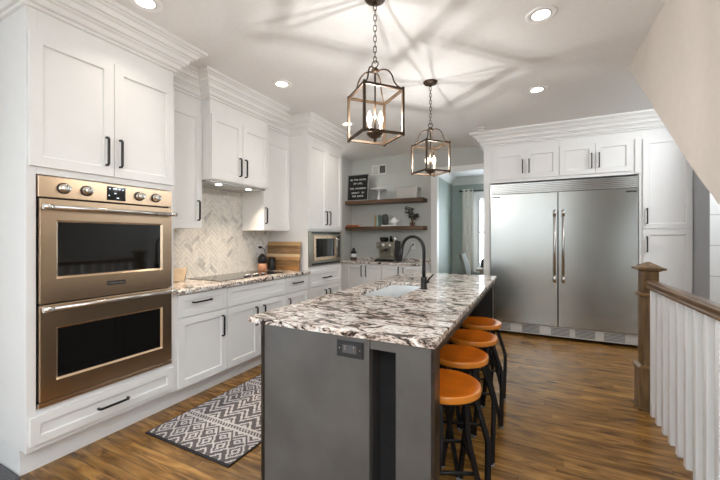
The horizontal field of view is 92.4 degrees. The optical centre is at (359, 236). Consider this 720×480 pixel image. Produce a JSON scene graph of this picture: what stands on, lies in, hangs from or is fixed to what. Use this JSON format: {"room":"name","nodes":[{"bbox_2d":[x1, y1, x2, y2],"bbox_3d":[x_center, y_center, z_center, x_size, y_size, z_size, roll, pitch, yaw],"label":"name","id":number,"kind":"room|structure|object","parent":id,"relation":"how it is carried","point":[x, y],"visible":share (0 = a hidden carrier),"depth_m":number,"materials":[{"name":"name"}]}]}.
{"room":"kitchen","nodes":[
{"label":"kitchen","id":0,"kind":"room"},
{"bbox_2d":[173,156,351,278],"bbox_3d":[-2.229,-0.060,2.486,0.128,2.770,9.290,0,0,27],"label":"wall","id":1,"kind":"structure","parent":0,"point":[221,246],"depth_m":3.80,"materials":[{"name":"beige tile"}]},
{"bbox_2d":[173,64,201,228],"bbox_3d":[-1.635,-0.760,3.006,0.479,1.370,0.468,0,0,27],"label":"upper cabinet","id":2,"kind":"object","parent":1,"relation":"attached to","point":[187,188],"visible":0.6,"depth_m":3.04,"materials":[{"name":"white paint"}]},
{"bbox_2d":[197,65,289,188],"bbox_3d":[-1.306,-0.986,3.528,0.599,0.918,1.104,0,0,27],"label":"upper cabinet","id":3,"kind":"object","parent":1,"relation":"attached to","point":[235,116],"visible":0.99,"depth_m":3.35,"materials":[{"name":"white paint"}]},
{"bbox_2d":[202,180,264,192],"bbox_3d":[-1.387,-0.515,3.569,0.397,0.022,0.730,0,0,27],"label":"range hood","id":4,"kind":"object","parent":3,"relation":"attached to","point":[210,184],"visible":0.9,"depth_m":3.53,"materials":[{"name":"silver metal"}]},
{"bbox_2d":[257,244,265,254],"bbox_3d":[-1.224,0.250,4.273,0.069,0.316,0.092,0,0,27],"label":"power outlet","id":5,"kind":"object","parent":1,"relation":"attached to","point":[259,246],"visible":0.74,"depth_m":4.27,"materials":[{"name":"white plastic"}]},
{"bbox_2d":[242,112,291,230],"bbox_3d":[-1.070,-0.760,4.133,0.479,1.370,0.533,0,0,27],"label":"upper cabinet","id":6,"kind":"object","parent":1,"relation":"attached to","point":[269,209],"visible":0.62,"depth_m":4.07,"materials":[{"name":"white paint"}]},
{"bbox_2d":[20,330,692,479],"bbox_3d":[0.902,1.350,2.193,5.990,0.050,11.570,0,0,27],"label":"floor","id":7,"kind":"structure","parent":0,"point":[570,413],"depth_m":2.30,"materials":[{"name":"brown wood"}]},
{"bbox_2d":[0,463,20,479],"bbox_3d":[-2.557,1.319,1.089,0.547,0.009,2.058,0,0,27],"label":"floor mat","id":8,"kind":"object","parent":7,"relation":"on","point":[5,473],"visible":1,"depth_m":1.91,"materials":[{"name":"grey carpet"}]},
{"bbox_2d":[0,0,207,476],"bbox_3d":[-1.807,-0.060,2.350,0.759,2.770,1.204,0,0,27],"label":"tall cabinet","id":9,"kind":"object","parent":7,"relation":"on","point":[87,90],"visible":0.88,"depth_m":2.04,"materials":[{"name":"white paint"}]},
{"bbox_2d":[36,175,177,408],"bbox_3d":[-1.800,0.304,2.356,0.590,1.294,0.785,0,0,27],"label":"double wall oven","id":10,"kind":"object","parent":9,"relation":"in","point":[104,250],"visible":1,"depth_m":2.16,"materials":[{"name":"brown metal"}]},
{"bbox_2d":[167,287,226,407],"bbox_3d":[-1.554,0.884,2.985,0.643,0.882,0.502,0,0,27],"label":"base cabinet","id":11,"kind":"object","parent":7,"relation":"on","point":[199,318],"visible":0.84,"depth_m":2.83,"materials":[{"name":"white paint"}]},
{"bbox_2d":[145,374,260,467],"bbox_3d":[-0.671,1.320,3.009,0.775,0.008,1.920,0,0,27],"label":"runner rug","id":12,"kind":"object","parent":7,"relation":"on","point":[226,427],"visible":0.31,"depth_m":2.37,"materials":[{"name":"grey fabric"}]},
{"bbox_2d":[220,278,284,382],"bbox_3d":[-1.258,0.884,3.574,0.643,0.882,0.815,0,0,27],"label":"base cabinet","id":13,"kind":"object","parent":7,"relation":"on","point":[245,300],"visible":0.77,"depth_m":3.32,"materials":[{"name":"white paint"}]},
{"bbox_2d":[173,269,310,294],"bbox_3d":[-1.272,0.426,3.548,0.625,0.032,1.761,0,0,27],"label":"countertop","id":14,"kind":"structure","parent":13,"relation":"on","point":[187,286],"depth_m":3.11,"materials":[{"name":"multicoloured stone"}]},
{"bbox_2d":[173,267,187,281],"bbox_3d":[-1.728,0.350,3.102,0.071,0.121,0.440,0,0,27],"label":"cutting board","id":15,"kind":"object","parent":14,"relation":"on","point":[179,274],"visible":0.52,"depth_m":3.20,"materials":[{"name":"beige wood"}]},
{"bbox_2d":[188,270,285,281],"bbox_3d":[-1.268,0.397,3.660,0.457,0.026,0.922,0,0,27],"label":"cooktop","id":16,"kind":"object","parent":14,"relation":"in","point":[248,274],"visible":1,"depth_m":3.52,"materials":[{"name":"black ceramic"}]},
{"bbox_2d":[258,254,266,270],"bbox_3d":[-1.194,0.307,4.216,0.104,0.205,0.103,0,0,27],"label":"bottle","id":17,"kind":"object","parent":14,"relation":"on","point":[262,260],"visible":1,"depth_m":4.17,"materials":[{"name":"pink wood"}]},
{"bbox_2d":[268,257,274,269],"bbox_3d":[-1.091,0.329,4.265,0.088,0.162,0.088,0,0,27],"label":"canister","id":18,"kind":"object","parent":14,"relation":"on","point":[271,260],"visible":0.97,"depth_m":4.23,"materials":[{"name":"black plastic"}]},
{"bbox_2d":[267,242,300,270],"bbox_3d":[-0.954,0.234,4.295,0.490,0.353,0.061,0,0,25],"label":"cutting board","id":19,"kind":"object","parent":14,"relation":"on","point":[286,254],"visible":0.91,"depth_m":4.27,"materials":[{"name":"brown wood"}]},
{"bbox_2d":[284,274,308,305],"bbox_3d":[-0.977,0.884,4.137,0.643,0.882,0.443,0,0,27],"label":"base cabinet","id":20,"kind":"object","parent":7,"relation":"on","point":[296,287],"visible":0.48,"depth_m":3.99,"materials":[{"name":"white paint"}]},
{"bbox_2d":[270,112,356,298],"bbox_3d":[-0.642,-0.060,4.674,0.759,2.770,1.160,0,0,27],"label":"tall cabinet","id":21,"kind":"object","parent":7,"relation":"on","point":[316,144],"visible":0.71,"depth_m":4.35,"materials":[{"name":"white paint"}]},
{"bbox_2d":[308,231,340,266],"bbox_3d":[-0.631,0.148,4.661,0.518,0.440,0.782,0,0,27],"label":"microwave","id":22,"kind":"object","parent":21,"relation":"in","point":[324,248],"visible":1,"depth_m":4.48,"materials":[{"name":"silver metal"}]},
{"bbox_2d":[341,263,381,289],"bbox_3d":[0.091,0.884,6.028,0.856,0.882,0.633,0,0,27],"label":"base cabinet","id":23,"kind":"object","parent":7,"relation":"on","point":[352,274],"visible":0.36,"depth_m":5.79,"materials":[{"name":"white paint"}]},
{"bbox_2d":[341,257,430,265],"bbox_3d":[0.386,0.409,5.892,1.507,0.068,0.612,0,0,27],"label":"countertop","id":24,"kind":"structure","parent":23,"relation":"on","point":[360,260],"depth_m":5.77,"materials":[{"name":"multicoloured stone"}]},
{"bbox_2d":[350,248,356,259],"bbox_3d":[-0.113,0.302,6.152,0.116,0.215,0.115,0,0,27],"label":"bottle","id":25,"kind":"object","parent":24,"relation":"on","point":[353,253],"visible":0.94,"depth_m":6.11,"materials":[{"name":"black glass"}]},
{"bbox_2d":[374,237,399,261],"bbox_3d":[0.457,0.205,5.865,0.365,0.408,0.341,0,0,27],"label":"espresso machine","id":26,"kind":"object","parent":24,"relation":"on","point":[388,251],"visible":0.94,"depth_m":5.82,"materials":[{"name":"grey metal"}]},
{"bbox_2d":[374,259,394,261],"bbox_3d":[0.425,0.392,5.821,0.348,0.035,0.150,0,0,27],"label":"drip tray","id":27,"kind":"object","parent":26,"relation":"on","point":[383,260],"depth_m":5.74,"materials":[{"name":"black metal"}]},
{"bbox_2d":[261,281,494,479],"bbox_3d":[0.444,0.882,2.702,0.935,0.885,2.530,0,0,27],"label":"kitchen island","id":28,"kind":"object","parent":7,"relation":"on","point":[326,415],"visible":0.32,"depth_m":1.58,"materials":[{"name":"wood"}]},
{"bbox_2d":[337,339,362,359],"bbox_3d":[-0.045,0.499,1.533,0.132,0.074,0.010,0,0,27],"label":"power outlet","id":29,"kind":"object","parent":28,"relation":"attached to","point":[345,348],"visible":1,"depth_m":1.53,"materials":[{"name":"black plastic"}]},
{"bbox_2d":[342,344,355,354],"bbox_3d":[-0.048,0.499,1.532,0.070,0.036,0.002,0,0,27],"label":"socket","id":30,"kind":"object","parent":29,"relation":"attached to","point":[347,349],"depth_m":1.53,"materials":[{"name":"grey plastic"}]},
{"bbox_2d":[248,272,496,348],"bbox_3d":[0.431,0.425,2.710,0.975,0.030,2.568,0,0,27],"label":"island countertop","id":31,"kind":"structure","parent":28,"relation":"on","point":[423,318],"depth_m":1.93,"materials":[{"name":"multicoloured stone"}]},
{"bbox_2d":[364,285,419,297],"bbox_3d":[0.281,0.551,2.761,0.346,0.221,0.786,0,0,27],"label":"sink","id":32,"kind":"object","parent":31,"relation":"in","point":[397,291],"visible":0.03,"depth_m":3.12,"materials":[{"name":"ceramic"}]},
{"bbox_2d":[397,235,433,288],"bbox_3d":[0.443,0.196,2.812,0.094,0.427,0.321,0,0,-43],"label":"faucet","id":33,"kind":"object","parent":31,"relation":"on","point":[424,281],"visible":1,"depth_m":2.72,"materials":[{"name":"black metal"}]},
{"bbox_2d":[382,263,429,278],"bbox_3d":[0.763,0.884,5.691,0.643,0.882,0.633,0,0,27],"label":"base cabinet","id":34,"kind":"object","parent":7,"relation":"on","point":[387,270],"visible":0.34,"depth_m":5.49,"materials":[{"name":"white paint"}]},
{"bbox_2d":[459,253,470,274],"bbox_3d":[2.241,0.825,6.684,0.537,1.002,0.500,0,0,27],"label":"dining chair","id":35,"kind":"object","parent":7,"relation":"on","point":[466,270],"visible":0.28,"depth_m":6.61,"materials":[{"name":"grey fabric"}]},
{"bbox_2d":[440,368,490,479],"bbox_3d":[0.419,1.022,1.719,0.362,0.606,0.363,0,0,-15],"label":"bar stool","id":36,"kind":"object","parent":7,"relation":"on","point":[457,388],"visible":0.5,"depth_m":1.64,"materials":[{"name":"orange wood"}]},
{"bbox_2d":[440,344,495,468],"bbox_3d":[0.612,1.022,2.143,0.361,0.606,0.361,0,0,-9],"label":"bar stool","id":37,"kind":"object","parent":7,"relation":"on","point":[453,356],"visible":0.64,"depth_m":2.04,"materials":[{"name":"orange wood"}]},
{"bbox_2d":[443,329,503,430],"bbox_3d":[0.820,1.022,2.531,0.362,0.606,0.363,0,0,-11],"label":"bar stool","id":38,"kind":"object","parent":7,"relation":"on","point":[468,337],"visible":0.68,"depth_m":2.43,"materials":[{"name":"black metal"}]},
{"bbox_2d":[476,267,483,274],"bbox_3d":[2.996,0.955,6.384,1.500,0.740,0.900,0,0,27],"label":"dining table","id":39,"kind":"object","parent":7,"relation":"on","point":[480,269],"visible":0.15,"depth_m":6.32,"materials":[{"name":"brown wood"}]},
{"bbox_2d":[457,316,506,400],"bbox_3d":[1.023,1.022,2.955,0.363,0.606,0.363,0,0,-6],"label":"bar stool","id":40,"kind":"object","parent":7,"relation":"on","point":[472,322],"visible":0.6,"depth_m":2.85,"materials":[{"name":"black metal"}]},
{"bbox_2d":[484,147,490,275],"bbox_3d":[1.918,-0.058,5.122,0.083,2.765,0.617,0,0,27],"label":"end panel","id":41,"kind":"object","parent":7,"relation":"on","point":[487,184],"visible":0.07,"depth_m":4.84,"materials":[{"name":"white paint"}]},
{"bbox_2d":[490,175,638,345],"bbox_3d":[2.667,0.280,4.669,1.640,2.030,0.682,0,0,27],"label":"refrigerator","id":42,"kind":"object","parent":7,"relation":"on","point":[563,253],"visible":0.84,"depth_m":4.38,"materials":[{"name":"silver metal"}]},
{"bbox_2d":[637,128,692,346],"bbox_3d":[3.642,-0.058,4.227,0.478,2.765,0.673,0,0,27],"label":"pantry cabinet","id":43,"kind":"object","parent":7,"relation":"on","point":[665,187],"visible":0.51,"depth_m":3.97,"materials":[{"name":"white paint"}]},
{"bbox_2d":[631,262,719,479],"bbox_3d":[1.833,0.759,1.874,0.176,1.132,1.953,0,0,27],"label":"stair railing","id":44,"kind":"object","parent":7,"relation":"on","point":[677,367],"visible":1,"depth_m":2.07,"materials":[{"name":"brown wood"}]},
{"bbox_2d":[114,0,665,159],"bbox_3d":[0.392,-1.485,1.174,5.990,0.080,9.290,0,0,27],"label":"ceiling","id":45,"kind":"structure","parent":0,"point":[483,56],"depth_m":2.76,"materials":[{"name":"paint"}]},
{"bbox_2d":[128,0,162,12],"bbox_3d":[-1.320,-1.440,2.121,0.188,0.008,0.188,0,0,27],"label":"recessed light","id":46,"kind":"object","parent":45,"relation":"in","point":[153,6],"visible":1,"depth_m":2.14,"materials":[{"name":"white paint"}]},
{"bbox_2d":[272,79,291,88],"bbox_3d":[-0.738,-1.440,3.255,0.188,0.008,0.188,0,0,27],"label":"recessed light","id":47,"kind":"object","parent":45,"relation":"in","point":[279,83],"visible":1,"depth_m":3.25,"materials":[{"name":"beige"}]},
{"bbox_2d":[340,122,354,126],"bbox_3d":[-0.163,-1.440,4.410,0.188,0.008,0.188,0,0,27],"label":"recessed light","id":48,"kind":"object","parent":45,"relation":"in","point":[344,124],"visible":0.74,"depth_m":4.41,"materials":[{"name":"beige"}]},
{"bbox_2d":[347,0,404,146],"bbox_3d":[0.091,-1.007,2.079,0.260,0.874,0.260,0,0,-22],"label":"pendant lantern","id":49,"kind":"object","parent":45,"relation":"hanging from","point":[373,133],"visible":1,"depth_m":2.07,"materials":[{"name":"brown metal"}]},
{"bbox_2d":[411,79,450,176],"bbox_3d":[0.657,-1.007,3.216,0.260,0.874,0.260,0,0,-22],"label":"pendant lantern","id":50,"kind":"object","parent":45,"relation":"hanging from","point":[429,83],"visible":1,"depth_m":3.20,"materials":[{"name":"brown metal"}]},
{"bbox_2d":[476,127,484,131],"bbox_3d":[1.599,-1.425,4.567,0.115,0.039,0.115,0,0,27],"label":"smoke detector","id":51,"kind":"object","parent":45,"relation":"attached to","point":[479,129],"visible":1,"depth_m":4.53,"materials":[{"name":"white plastic"}]},
{"bbox_2d":[526,85,547,93],"bbox_3d":[1.735,-1.440,3.381,0.188,0.008,0.188,0,0,27],"label":"recessed light","id":52,"kind":"object","parent":45,"relation":"in","point":[536,89],"visible":1,"depth_m":3.37,"materials":[{"name":"beige"}]},
{"bbox_2d":[525,5,557,23],"bbox_3d":[1.176,-1.440,2.241,0.188,0.008,0.188,0,0,27],"label":"recessed light","id":53,"kind":"object","parent":45,"relation":"in","point":[541,14],"visible":1,"depth_m":2.23,"materials":[{"name":"beige"}]},
{"bbox_2d":[352,146,483,272],"bbox_3d":[2.445,-0.060,5.273,5.750,2.770,0.120,0,0,27],"label":"wall","id":54,"kind":"structure","parent":0,"point":[398,174],"depth_m":6.07,"materials":[{"name":"grey paint"}]},
{"bbox_2d":[372,164,386,174],"bbox_3d":[0.345,-1.220,6.251,0.290,0.176,0.010,0,0,27],"label":"air vent","id":55,"kind":"object","parent":54,"relation":"in","point":[376,169],"visible":1,"depth_m":6.24,"materials":[{"name":"white plastic"}]},
{"bbox_2d":[345,197,426,205],"bbox_3d":[0.436,-0.620,6.060,1.447,0.060,0.267,0,0,27],"label":"floating shelf","id":56,"kind":"object","parent":54,"relation":"attached to","point":[416,199],"visible":1,"depth_m":5.92,"materials":[{"name":"brown wood"}]},
{"bbox_2d":[347,173,369,200],"bbox_3d":[-0.035,-0.892,6.245,0.430,0.486,0.072,0,0,27],"label":"letter board","id":57,"kind":"object","parent":56,"relation":"on","point":[358,184],"visible":0.99,"depth_m":6.24,"materials":[{"name":"black fabric"}]},
{"bbox_2d":[371,188,386,199],"bbox_3d":[0.332,-0.752,6.113,0.290,0.203,0.290,0,0,27],"label":"cake stand","id":58,"kind":"object","parent":56,"relation":"on","point":[378,190],"visible":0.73,"depth_m":6.07,"materials":[{"name":"white ceramic"}]},
{"bbox_2d":[395,186,420,197],"bbox_3d":[0.823,-0.746,5.865,0.388,0.190,0.243,0,0,27],"label":"storage bin","id":59,"kind":"object","parent":56,"relation":"on","point":[410,191],"visible":0.91,"depth_m":5.76,"materials":[{"name":"grey plastic"}]},
{"bbox_2d":[345,226,426,229],"bbox_3d":[0.436,-0.155,6.060,1.447,0.060,0.267,0,0,27],"label":"floating shelf","id":60,"kind":"object","parent":54,"relation":"attached to","point":[366,227],"visible":1,"depth_m":5.88,"materials":[{"name":"brown wood"}]},
{"bbox_2d":[346,225,362,226],"bbox_3d":[-0.099,-0.202,6.312,0.250,0.032,0.180,0,0,23],"label":"book","id":61,"kind":"object","parent":60,"relation":"on","point":[346,225],"visible":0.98,"depth_m":6.24,"materials":[{"name":"paper"}]},
{"bbox_2d":[376,215,380,225],"bbox_3d":[0.334,-0.288,6.115,0.032,0.205,0.145,0,0,27],"label":"book","id":62,"kind":"object","parent":60,"relation":"on","point":[378,217],"visible":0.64,"depth_m":6.06,"materials":[{"name":"green paper"}]},
{"bbox_2d":[405,206,418,225],"bbox_3d":[0.877,-0.359,5.820,0.303,0.347,0.151,0,0,27],"label":"potted plant","id":63,"kind":"object","parent":60,"relation":"on","point":[412,223],"visible":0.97,"depth_m":5.81,"materials":[{"name":"green plant"}]},
{"bbox_3d":[0.518,-0.197,6.004,0.280,0.022,0.140,0,0,27],"label":"tray","id":64,"kind":"object","parent":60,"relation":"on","visible":0},
{"bbox_2d":[382,214,387,224],"bbox_3d":[0.440,-0.303,6.043,0.118,0.190,0.116,0,0,27],"label":"vase","id":65,"kind":"object","parent":64,"relation":"on","point":[384,216],"visible":0.99,"depth_m":6.00,"materials":[{"name":"ceramic"}]},
{"bbox_2d":[389,216,399,224],"bbox_3d":[0.597,-0.283,5.963,0.136,0.150,0.162,0,0,-24],"label":"teapot","id":66,"kind":"object","parent":64,"relation":"on","point":[394,221],"visible":0.98,"depth_m":5.92,"materials":[{"name":"white ceramic"}]},
{"bbox_2d":[391,218,397,224],"bbox_3d":[0.594,-0.265,5.965,0.132,0.113,0.132,0,0,27],"label":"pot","id":67,"kind":"object","parent":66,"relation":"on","point":[394,221],"depth_m":5.92,"materials":[{"name":"white ceramic"}]},
{"bbox_2d":[402,242,415,259],"bbox_3d":[0.834,0.248,5.953,0.247,0.312,0.058,0,0,0],"label":"power outlet","id":68,"kind":"object","parent":54,"relation":"attached to","point":[413,244],"visible":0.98,"depth_m":5.95,"materials":[{"name":"white plastic"}]},
{"bbox_2d":[431,163,483,272],"bbox_3d":[1.728,0.083,5.622,1.125,2.485,0.138,0,0,27],"label":"trim","id":69,"kind":"structure","parent":54,"relation":"attached to","point":[474,167],"depth_m":5.79,"materials":[{"name":"white paint"}]},
{"bbox_2d":[490,139,558,183],"bbox_3d":[2.318,-1.093,4.891,0.839,0.693,0.673,0,0,27],"label":"upper cabinet","id":70,"kind":"object","parent":54,"relation":"attached to","point":[532,161],"visible":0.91,"depth_m":4.61,"materials":[{"name":"white paint"}]},
{"bbox_2d":[469,109,665,151],"bbox_3d":[2.759,-1.353,4.604,2.395,0.185,0.789,0,0,27],"label":"trim","id":71,"kind":"structure","parent":54,"relation":"attached to","point":[648,119],"depth_m":4.32,"materials":[{"name":"white paint"}]},
{"bbox_2d":[559,130,641,179],"bbox_3d":[3.072,-1.093,4.513,0.848,0.693,0.673,0,0,27],"label":"upper cabinet","id":72,"kind":"object","parent":54,"relation":"attached to","point":[614,154],"visible":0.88,"depth_m":4.24,"materials":[{"name":"white paint"}]},
{"bbox_2d":[439,178,451,273],"bbox_3d":[1.612,-0.005,7.016,0.100,2.660,2.250,0,0,27],"label":"wall","id":73,"kind":"structure","parent":0,"point":[445,189],"depth_m":7.30,"materials":[{"name":"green paint"}]},
{"bbox_2d":[450,170,483,177],"bbox_3d":[3.065,-1.375,6.288,3.350,0.080,2.250,0,0,27],"label":"ceiling","id":74,"kind":"structure","parent":0,"point":[472,173],"depth_m":7.37,"materials":[{"name":"paint"}]},
{"bbox_2d":[452,184,483,274],"bbox_3d":[3.542,-0.005,7.240,3.150,2.660,0.120,0,0,27],"label":"wall","id":75,"kind":"structure","parent":0,"point":[456,195],"depth_m":7.84,"materials":[{"name":"green paint"}]},
{"bbox_2d":[439,173,483,185],"bbox_3d":[3.038,-1.255,6.234,3.150,0.160,2.130,0,0,27],"label":"trim","id":76,"kind":"structure","parent":75,"relation":"attached to","point":[449,178],"depth_m":7.62,"materials":[{"name":"white paint"}]},
{"bbox_2d":[473,192,483,272],"bbox_3d":[3.129,-0.105,7.422,1.310,1.780,0.105,0,0,27],"label":"window","id":77,"kind":"structure","parent":75,"relation":"in","point":[478,200],"depth_m":7.66,"materials":[{"name":"white glass"}]},
{"bbox_3d":[3.089,-1.020,7.330,1.908,0.048,0.120,0,0,27],"label":"curtain rod","id":78,"kind":"object","parent":75,"relation":"attached to","visible":0},
{"bbox_2d":[462,188,472,274],"bbox_3d":[2.382,0.115,7.640,0.241,2.360,0.072,0,0,27],"label":"curtain","id":79,"kind":"object","parent":78,"relation":"hanging from","point":[467,197],"visible":0.73,"depth_m":7.63,"materials":[{"name":"fabric"}]},
{"bbox_2d":[628,0,719,204],"bbox_3d":[1.888,-0.060,1.103,0.932,2.770,3.663,0,0,27],"label":"wall","id":80,"kind":"structure","parent":0,"point":[676,65],"depth_m":1.80,"materials":[{"name":"beige paint"}]},
{"bbox_2d":[693,170,708,299],"bbox_3d":[4.267,-0.060,3.713,1.095,2.770,1.038,0,0,27],"label":"wall","id":81,"kind":"structure","parent":0,"point":[700,192],"depth_m":3.69,"materials":[{"name":"grey paint"}]},
{"bbox_2d":[709,192,719,303],"bbox_3d":[4.030,-0.060,3.245,1.099,2.770,0.012,0,0,27],"label":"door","id":82,"kind":"structure","parent":81,"relation":"attached to","point":[714,207],"depth_m":3.47,"materials":[{"name":"white wood"}]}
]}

